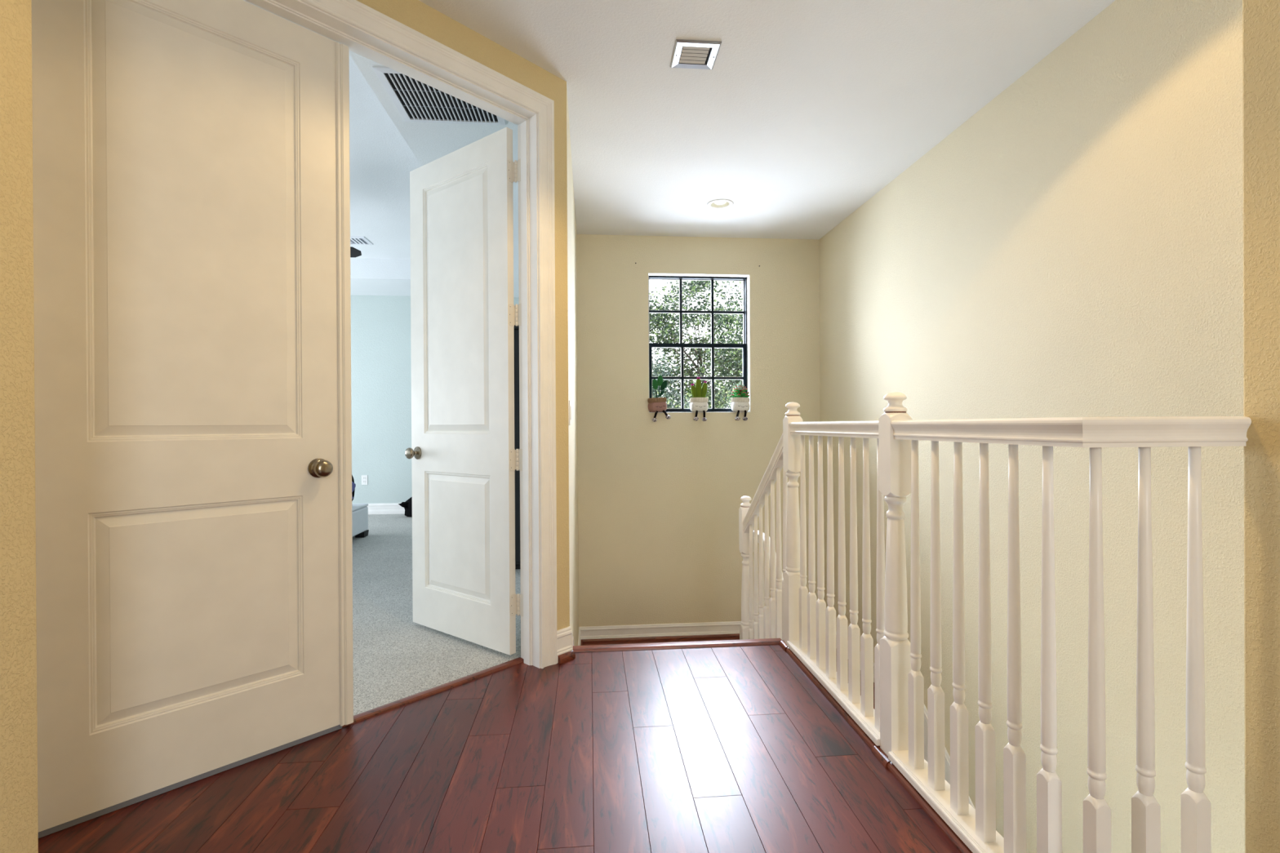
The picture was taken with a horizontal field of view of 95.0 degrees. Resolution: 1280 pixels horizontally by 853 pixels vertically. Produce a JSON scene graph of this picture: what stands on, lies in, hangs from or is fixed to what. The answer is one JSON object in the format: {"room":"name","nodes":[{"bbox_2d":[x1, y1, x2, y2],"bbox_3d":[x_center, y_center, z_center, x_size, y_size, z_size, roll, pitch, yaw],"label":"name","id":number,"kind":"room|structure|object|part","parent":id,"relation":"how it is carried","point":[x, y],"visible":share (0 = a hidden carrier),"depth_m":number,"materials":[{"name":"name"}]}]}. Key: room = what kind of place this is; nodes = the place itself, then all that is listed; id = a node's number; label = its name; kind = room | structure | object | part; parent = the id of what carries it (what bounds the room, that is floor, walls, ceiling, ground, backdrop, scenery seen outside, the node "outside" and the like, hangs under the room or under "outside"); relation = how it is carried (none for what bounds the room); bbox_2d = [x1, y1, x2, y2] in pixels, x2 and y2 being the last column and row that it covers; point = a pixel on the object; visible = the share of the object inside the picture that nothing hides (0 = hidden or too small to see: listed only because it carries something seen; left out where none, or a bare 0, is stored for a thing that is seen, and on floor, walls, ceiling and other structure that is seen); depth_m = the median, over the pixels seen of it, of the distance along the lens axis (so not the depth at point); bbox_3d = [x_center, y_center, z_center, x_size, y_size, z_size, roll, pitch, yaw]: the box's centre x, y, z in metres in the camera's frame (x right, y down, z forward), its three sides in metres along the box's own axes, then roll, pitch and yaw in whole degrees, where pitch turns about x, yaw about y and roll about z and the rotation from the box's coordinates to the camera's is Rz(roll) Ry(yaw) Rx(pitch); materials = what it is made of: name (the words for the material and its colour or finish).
{"room":"stair landing","nodes":[
{"label":"stair landing","id":0,"kind":"room"},
{"bbox_2d":[0,0,38,852],"bbox_3d":[-1.400,-0.160,-0.829,0.870,3.080,3.790,0,0,-5],"label":"wall","id":1,"kind":"structure","parent":0,"point":[19,822],"depth_m":1.06,"materials":[{"name":"paint"}]},
{"bbox_2d":[351,295,519,503],"bbox_3d":[-3.276,-0.294,7.154,4.910,2.830,0.100,0,0,-5],"label":"wall","id":2,"kind":"structure","parent":0,"point":[381,353],"depth_m":7.12,"materials":[{"name":"paint"}]},
{"bbox_2d":[361,475,367,484],"bbox_3d":[-3.331,0.647,7.096,0.072,0.116,0.010,0,0,-5],"label":"wall outlet","id":3,"kind":"object","parent":2,"relation":"attached to","point":[364,477],"visible":1,"depth_m":7.09,"materials":[{"name":"white plastic"}]},
{"bbox_2d":[366,502,404,514],"bbox_3d":[-3.224,0.998,7.103,4.790,0.130,0.016,0,0,-5],"label":"baseboard","id":4,"kind":"structure","parent":2,"relation":"attached to","point":[389,508],"depth_m":7.11,"materials":[{"name":"white wood"}]},
{"bbox_2d":[356,0,569,630],"bbox_3d":[-1.196,-0.168,1.878,0.130,3.080,2.400,0,0,43],"label":"wall","id":5,"kind":"structure","parent":0,"point":[415,15],"depth_m":2.67,"materials":[{"name":"paint"}]},
{"bbox_2d":[31,0,353,838],"bbox_3d":[-1.300,-0.141,1.796,0.100,2.426,0.805,0,0,43],"label":"door","id":6,"kind":"structure","parent":5,"relation":"in","point":[191,166],"depth_m":1.76,"materials":[{"name":"white wood"}]},
{"bbox_3d":[-1.085,0.143,2.001,0.065,0.067,0.067,0,0,43],"label":"knob","id":7,"kind":"part","parent":6,"relation":"part of","materials":[{"name":"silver metal"}]},
{"bbox_2d":[243,0,540,668],"bbox_3d":[-1.031,-0.159,2.057,0.138,2.460,1.601,0,0,43],"label":"trim","id":8,"kind":"structure","parent":5,"relation":"attached to","point":[360,42],"depth_m":2.60,"materials":[{"name":"white wood"}]},
{"bbox_2d":[300,0,557,668],"bbox_3d":[-0.976,-0.194,2.006,0.019,2.529,1.739,0,0,43],"label":"trim","id":9,"kind":"structure","parent":5,"relation":"attached to","point":[353,12],"depth_m":2.59,"materials":[{"name":"white wood"}]},
{"bbox_2d":[342,657,523,727],"bbox_3d":[-1.072,1.065,2.104,0.044,0.012,1.561,0,0,43],"label":"trim","id":10,"kind":"structure","parent":5,"relation":"attached to","point":[402,702],"depth_m":2.35,"materials":[{"name":"brown wood"}]},
{"bbox_2d":[404,126,523,655],"bbox_3d":[-0.888,-0.158,2.865,0.831,2.392,0.165,0,0,41],"label":"door","id":11,"kind":"structure","parent":5,"relation":"in","point":[464,456],"depth_m":2.85,"materials":[{"name":"white wood"}]},
{"bbox_3d":[-1.186,0.139,3.058,0.067,0.067,0.065,0,0,37],"label":"knob","id":12,"kind":"part","parent":11,"relation":"part of","materials":[{"name":"silver metal"}]},
{"bbox_2d":[556,626,573,662],"bbox_3d":[-0.347,0.995,2.680,0.016,0.140,0.091,0,0,43],"label":"baseboard","id":13,"kind":"structure","parent":5,"relation":"attached to","point":[563,636],"depth_m":2.68,"materials":[{"name":"white wood"}]},
{"bbox_2d":[558,650,575,664],"bbox_3d":[-0.333,1.049,2.669,0.018,0.033,0.087,0,0,43],"label":"trim","id":14,"kind":"structure","parent":5,"relation":"attached to","point":[569,655],"depth_m":2.66,"materials":[{"name":"brown wood"}]},
{"bbox_2d":[573,638,781,653],"bbox_3d":[0.188,1.066,2.837,1.018,0.032,0.061,0,0,-5],"label":"trim","id":15,"kind":"structure","parent":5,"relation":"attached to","point":[768,642],"depth_m":2.82,"materials":[{"name":"brown wood"}]},
{"bbox_2d":[38,513,959,852],"bbox_3d":[-2.047,1.222,2.214,6.290,0.308,9.960,0,0,-5],"label":"floor","id":16,"kind":"structure","parent":0,"point":[731,749],"depth_m":1.83,"materials":[{"name":"laminate"}]},
{"bbox_2d":[351,503,368,537],"bbox_3d":[-2.988,0.910,4.852,0.832,0.314,1.680,0,0,-5],"label":"bench","id":17,"kind":"object","parent":16,"relation":"on","point":[359,511],"visible":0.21,"depth_m":5.54,"materials":[{"name":"white leather"}]},
{"bbox_2d":[351,475,355,501],"bbox_3d":[-2.972,0.583,5.382,0.640,0.321,0.346,0,0,-5],"label":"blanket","id":18,"kind":"object","parent":17,"relation":"on","point":[353,485],"visible":0.05,"depth_m":5.50,"materials":[{"name":"fabric"}]},
{"bbox_3d":[-2.989,0.765,4.852,0.832,0.024,1.680,0,0,-5],"label":"lid","id":19,"kind":"part","parent":17,"relation":"part of","materials":[{"name":"white leather"}]},
{"bbox_2d":[398,497,412,517],"bbox_3d":[-2.579,0.883,6.926,0.475,0.350,0.266,0,0,-5],"label":"bag","id":20,"kind":"object","parent":16,"relation":"on","point":[407,505],"visible":0.22,"depth_m":6.84,"materials":[{"name":"fabric"}]},
{"bbox_2d":[514,324,519,569],"bbox_3d":[-0.949,0.155,4.530,0.648,1.802,0.490,0,0,-5],"label":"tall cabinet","id":21,"kind":"object","parent":16,"relation":"on","point":[517,434],"visible":0.09,"depth_m":4.29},
{"bbox_2d":[778,640,787,651],"bbox_3d":[0.688,1.048,2.807,0.021,0.022,0.082,0,0,-5],"label":"trim","id":22,"kind":"structure","parent":16,"relation":"on","point":[783,645],"depth_m":2.80,"materials":[{"name":"brown wood"}]},
{"bbox_2d":[786,647,879,750],"bbox_3d":[0.734,1.049,2.333,0.021,0.022,0.862,0,0,-5],"label":"trim","id":23,"kind":"structure","parent":16,"relation":"on","point":[839,708],"depth_m":2.23,"materials":[{"name":"brown wood"}]},
{"bbox_2d":[871,745,890,768],"bbox_3d":[0.769,1.050,1.868,0.021,0.022,0.090,0,0,-5],"label":"trim","id":24,"kind":"structure","parent":16,"relation":"on","point":[882,757],"depth_m":1.86,"materials":[{"name":"brown wood"}]},
{"bbox_2d":[887,761,972,852],"bbox_3d":[0.808,1.051,1.467,0.021,0.022,0.720,0,0,-5],"label":"trim","id":25,"kind":"structure","parent":16,"relation":"on","point":[931,813],"depth_m":1.60,"materials":[{"name":"brown wood"}]},
{"bbox_2d":[566,88,578,645],"bbox_3d":[-0.468,1.053,3.867,0.087,5.540,2.319,0,0,-5],"label":"wall","id":26,"kind":"structure","parent":0,"point":[571,225],"depth_m":3.43,"materials":[{"name":"paint"}]},
{"bbox_2d":[568,400,571,425],"bbox_3d":[-0.334,-0.065,2.812,0.010,0.116,0.070,0,0,-5],"label":"light switch","id":27,"kind":"object","parent":26,"relation":"attached to","point":[570,406],"visible":0.98,"depth_m":2.78,"materials":[{"name":"white plastic"}]},
{"bbox_3d":[-0.336,-0.065,2.811,0.006,0.116,0.070,0,0,-5],"label":"plate","id":28,"kind":"part","parent":27,"relation":"part of","materials":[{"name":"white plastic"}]},
{"bbox_2d":[571,633,573,648],"bbox_3d":[-0.356,1.451,3.184,0.014,0.946,0.760,0,0,-5],"label":"baseboard","id":29,"kind":"structure","parent":26,"relation":"attached to","point":[572,638],"depth_m":2.80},
{"bbox_2d":[577,626,580,645],"bbox_3d":[-0.443,1.730,4.221,0.016,0.125,1.320,0,0,-5],"label":"baseboard","id":30,"kind":"structure","parent":26,"relation":"attached to","point":[579,636],"depth_m":4.66,"materials":[{"name":"white wood"}]},
{"bbox_2d":[576,234,820,626],"bbox_3d":[0.532,1.045,5.042,2.283,5.540,0.150,0,0,-5],"label":"wall","id":31,"kind":"structure","parent":0,"point":[660,501],"depth_m":4.95,"materials":[{"name":"paint"}]},
{"bbox_2d":[580,633,739,643],"bbox_3d":[0.528,1.773,4.944,2.076,0.025,0.014,0,0,-5],"label":"trim","id":32,"kind":"structure","parent":31,"relation":"attached to","point":[717,636],"depth_m":4.91,"materials":[{"name":"brown wood"}]},
{"bbox_2d":[579,621,741,639],"bbox_3d":[0.526,1.722,4.959,2.076,0.125,0.016,0,0,-5],"label":"baseboard","id":33,"kind":"structure","parent":31,"relation":"attached to","point":[732,627],"depth_m":4.92,"materials":[{"name":"white wood"}]},
{"bbox_2d":[648,272,750,413],"bbox_3d":[0.499,-0.704,5.030,0.870,1.175,0.147,0,0,-5],"label":"window","id":34,"kind":"structure","parent":31,"relation":"in","point":[745,347],"depth_m":5.05,"materials":[{"name":"black metal"}]},
{"bbox_2d":[647,375,671,422],"bbox_3d":[0.157,-0.234,4.911,0.186,0.392,0.152,0,0,-5],"label":"potted plant","id":35,"kind":"object","parent":34,"relation":"on","point":[657,404],"visible":1,"depth_m":4.88,"materials":[{"name":"fabric"}]},
{"bbox_3d":[0.146,-0.163,4.918,0.152,0.087,0.121,0,0,-23],"label":"pot","id":36,"kind":"part","parent":35,"relation":"part of","materials":[{"name":"ceramic"}]},
{"bbox_3d":[0.505,-0.120,5.001,0.870,0.006,0.087,0,0,-5],"label":"sill","id":37,"kind":"part","parent":34,"relation":"part of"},
{"bbox_3d":[0.491,-0.986,5.085,0.844,0.584,0.025,0,0,-5],"label":"sash","id":38,"kind":"part","parent":34,"relation":"part of","materials":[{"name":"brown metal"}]},
{"bbox_3d":[0.498,-0.424,5.058,0.846,0.579,0.025,0,0,-5],"label":"sash","id":39,"kind":"part","parent":34,"relation":"part of","materials":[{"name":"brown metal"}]},
{"bbox_2d":[689,377,708,421],"bbox_3d":[0.498,-0.229,4.938,0.157,0.374,0.147,0,0,-5],"label":"potted plant","id":40,"kind":"object","parent":34,"relation":"on","point":[699,402],"visible":1,"depth_m":4.92,"materials":[{"name":"fabric"}]},
{"bbox_3d":[0.456,-0.288,4.943,0.052,0.118,0.045,0,0,-5],"label":"stem","id":41,"kind":"part","parent":40,"relation":"part of","materials":[{"name":"green plant"}]},
{"bbox_3d":[0.493,-0.315,4.948,0.053,0.176,0.054,0,0,-5],"label":"stem","id":42,"kind":"part","parent":40,"relation":"part of","materials":[{"name":"green plant"}]},
{"bbox_3d":[0.497,-0.164,4.949,0.152,0.081,0.122,0,0,-5],"label":"pot","id":43,"kind":"part","parent":40,"relation":"part of","materials":[{"name":"white ceramic"}]},
{"bbox_3d":[0.541,-0.299,4.955,0.056,0.143,0.050,0,0,-5],"label":"stem","id":44,"kind":"part","parent":40,"relation":"part of","materials":[{"name":"green plant"}]},
{"bbox_2d":[730,380,750,421],"bbox_3d":[0.853,-0.219,4.972,0.166,0.343,0.153,0,0,-5],"label":"potted plant","id":45,"kind":"object","parent":34,"relation":"on","point":[740,401],"visible":1,"depth_m":4.93,"materials":[{"name":"fabric"}]},
{"bbox_3d":[0.851,-0.166,4.980,0.154,0.083,0.126,0,0,-5],"label":"pot","id":46,"kind":"part","parent":45,"relation":"part of","materials":[{"name":"white ceramic"}]},
{"bbox_2d":[582,637,874,708],"bbox_3d":[0.584,1.887,4.311,2.076,0.200,1.319,0,0,-5],"label":"floor","id":47,"kind":"structure","parent":0,"point":[723,638],"depth_m":4.87,"materials":[{"name":"brown wood"}]},
{"bbox_3d":[0.154,1.428,3.215,1.035,0.726,0.815,0,0,-5],"label":"staircase","id":48,"kind":"structure","parent":47,"relation":"on","visible":0},
{"bbox_2d":[738,433,787,639],"bbox_3d":[0.695,0.900,3.261,0.073,1.776,0.848,0,0,-5],"label":"balustrade","id":49,"kind":"object","parent":48,"relation":"on","point":[768,623],"visible":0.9,"depth_m":3.21,"materials":[{"name":"white wood"}]},
{"bbox_3d":[0.662,1.143,3.648,0.073,1.290,0.073,0,0,-5],"label":"newel post","id":50,"kind":"part","parent":49,"relation":"part of","materials":[{"name":"white wood"}]},
{"bbox_3d":[0.692,0.335,3.224,0.060,0.645,0.775,0,0,-5],"label":"handrail","id":51,"kind":"part","parent":49,"relation":"part of","materials":[{"name":"white wood"}]},
{"bbox_3d":[1.294,2.730,2.416,0.964,1.825,2.620,0,0,-5],"label":"staircase","id":52,"kind":"structure","parent":47,"relation":"attached to","visible":0},
{"bbox_2d":[753,530,783,608],"bbox_3d":[0.838,1.767,2.432,0.051,2.236,2.455,0,0,-5],"label":"balustrade","id":53,"kind":"object","parent":52,"relation":"on","point":[753,531],"visible":0.02,"depth_m":3.43,"materials":[{"name":"white wood"}]},
{"bbox_2d":[349,0,1115,297],"bbox_3d":[-1.717,-1.767,2.212,7.180,0.367,10.110,0,0,-5],"label":"ceiling","id":54,"kind":"structure","parent":0,"point":[805,110],"depth_m":2.94,"materials":[{"name":"paint"}]},
{"bbox_2d":[350,246,361,257],"bbox_3d":[-2.696,-1.549,4.510,1.017,0.505,1.002,0,0,-5],"label":"ceiling fan","id":55,"kind":"object","parent":54,"relation":"hanging from","point":[354,252],"visible":0.09,"depth_m":4.61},
{"bbox_2d":[350,235,373,244],"bbox_3d":[-2.850,-1.798,5.672,0.440,0.010,0.240,0,0,-5],"label":"ceiling vent","id":56,"kind":"object","parent":54,"relation":"in","point":[354,240],"visible":0.51,"depth_m":5.69,"materials":[{"name":"white metal"}]},
{"bbox_2d":[372,66,506,125],"bbox_3d":[-0.942,-1.586,2.837,0.514,0.008,0.462,0,0,-5],"label":"ceiling vent","id":57,"kind":"object","parent":54,"relation":"in","point":[415,100],"visible":0.58,"depth_m":2.89,"materials":[{"name":"metal"}]},
{"bbox_2d":[670,39,721,69],"bbox_3d":[0.236,-1.591,2.515,0.190,0.009,0.184,0,0,-5],"label":"ceiling vent","id":58,"kind":"object","parent":54,"relation":"in","point":[687,54],"visible":1,"depth_m":2.51,"materials":[{"name":"metal"}]},
{"bbox_2d":[706,199,733,208],"bbox_3d":[0.577,-1.646,4.222,0.190,0.100,0.190,0,0,-5],"label":"recessed light","id":59,"kind":"object","parent":54,"relation":"in","point":[717,203],"visible":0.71,"depth_m":4.24,"materials":[{"name":"white plastic"}]},
{"bbox_2d":[818,0,1244,852],"bbox_3d":[1.782,1.043,3.145,0.120,5.540,3.844,0,0,-5],"label":"wall","id":60,"kind":"structure","parent":0,"point":[1073,247],"depth_m":2.38,"materials":[{"name":"paint"}]},
{"bbox_2d":[835,631,975,809],"bbox_3d":[1.722,2.667,3.145,0.016,2.369,3.840,0,0,-5],"label":"baseboard","id":61,"kind":"structure","parent":60,"relation":"attached to","point":[947,758],"depth_m":3.44,"materials":[{"name":"white wood"}]},
{"bbox_2d":[1242,0,1279,852],"bbox_3d":[1.761,1.052,-0.621,0.810,5.540,3.656,0,0,-5],"label":"wall","id":62,"kind":"structure","parent":0,"point":[1260,18],"depth_m":1.13,"materials":[{"name":"paint"}]},
{"bbox_3d":[0.779,2.416,2.409,0.060,2.767,2.544,0,0,-5],"label":"wall","id":63,"kind":"structure","parent":0,"visible":0},
{"bbox_2d":[782,391,1251,852],"bbox_3d":[0.941,0.472,1.985,0.369,1.176,1.738,0,0,-5],"label":"balustrade","id":64,"kind":"object","parent":63,"relation":"on","point":[895,723],"visible":1,"depth_m":1.43,"materials":[{"name":"white wood"}]},
{"bbox_3d":[0.732,0.504,2.803,0.073,1.110,0.073,0,0,-5],"label":"newel post","id":65,"kind":"part","parent":64,"relation":"part of","materials":[{"name":"white wood"}]},
{"bbox_3d":[0.767,0.009,2.332,0.060,0.059,0.873,0,0,-5],"label":"handrail","id":66,"kind":"part","parent":64,"relation":"part of","materials":[{"name":"white wood"}]},
{"bbox_3d":[0.813,0.508,1.865,0.073,1.104,0.073,0,0,-5],"label":"newel post","id":67,"kind":"part","parent":64,"relation":"part of","materials":[{"name":"white wood"}]},
{"bbox_3d":[0.841,0.011,1.474,0.060,0.059,0.713,0,0,-5],"label":"handrail","id":68,"kind":"part","parent":64,"relation":"part of","materials":[{"name":"white wood"}]},
{"bbox_3d":[1.016,0.010,1.162,0.355,0.059,0.060,0,0,-5],"label":"handrail","id":69,"kind":"part","parent":64,"relation":"part of","materials":[{"name":"white wood"}]},
{"label":"outside","id":70,"kind":"structure","parent":0,"visible":0},
{"bbox_3d":[-0.297,4.043,32.704,55.000,0.100,54.800,0,0,-5],"label":"ground","id":71,"kind":"structure","parent":70,"visible":0},
{"bbox_2d":[652,338,690,408],"bbox_3d":[-0.293,1.175,10.607,2.603,5.745,2.453,0,0,15],"label":"leafy tree","id":72,"kind":"object","parent":71,"relation":"on","point":[655,374],"visible":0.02,"depth_m":10.60,"materials":[{"name":"green plant"}]},
{"bbox_2d":[648,280,743,408],"bbox_3d":[1.251,0.025,14.317,4.219,8.011,2.813,0,0,-9],"label":"leafy tree","id":73,"kind":"object","parent":71,"relation":"on","point":[659,319],"visible":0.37,"depth_m":14.02,"materials":[{"name":"green plant"}]},
{"bbox_2d":[653,371,742,408],"bbox_3d":[0.791,1.629,8.494,3.240,4.837,1.908,0,0,-12],"label":"leafy shrub","id":74,"kind":"object","parent":71,"relation":"on","point":[733,385],"visible":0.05,"depth_m":8.38,"materials":[{"name":"green plant"}]},
{"bbox_2d":[689,297,743,408],"bbox_3d":[2.027,0.806,10.696,2.185,6.458,2.382,0,0,22],"label":"leafy tree","id":75,"kind":"object","parent":71,"relation":"on","point":[735,354],"visible":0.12,"depth_m":10.45,"materials":[{"name":"green plant"}]}
]}

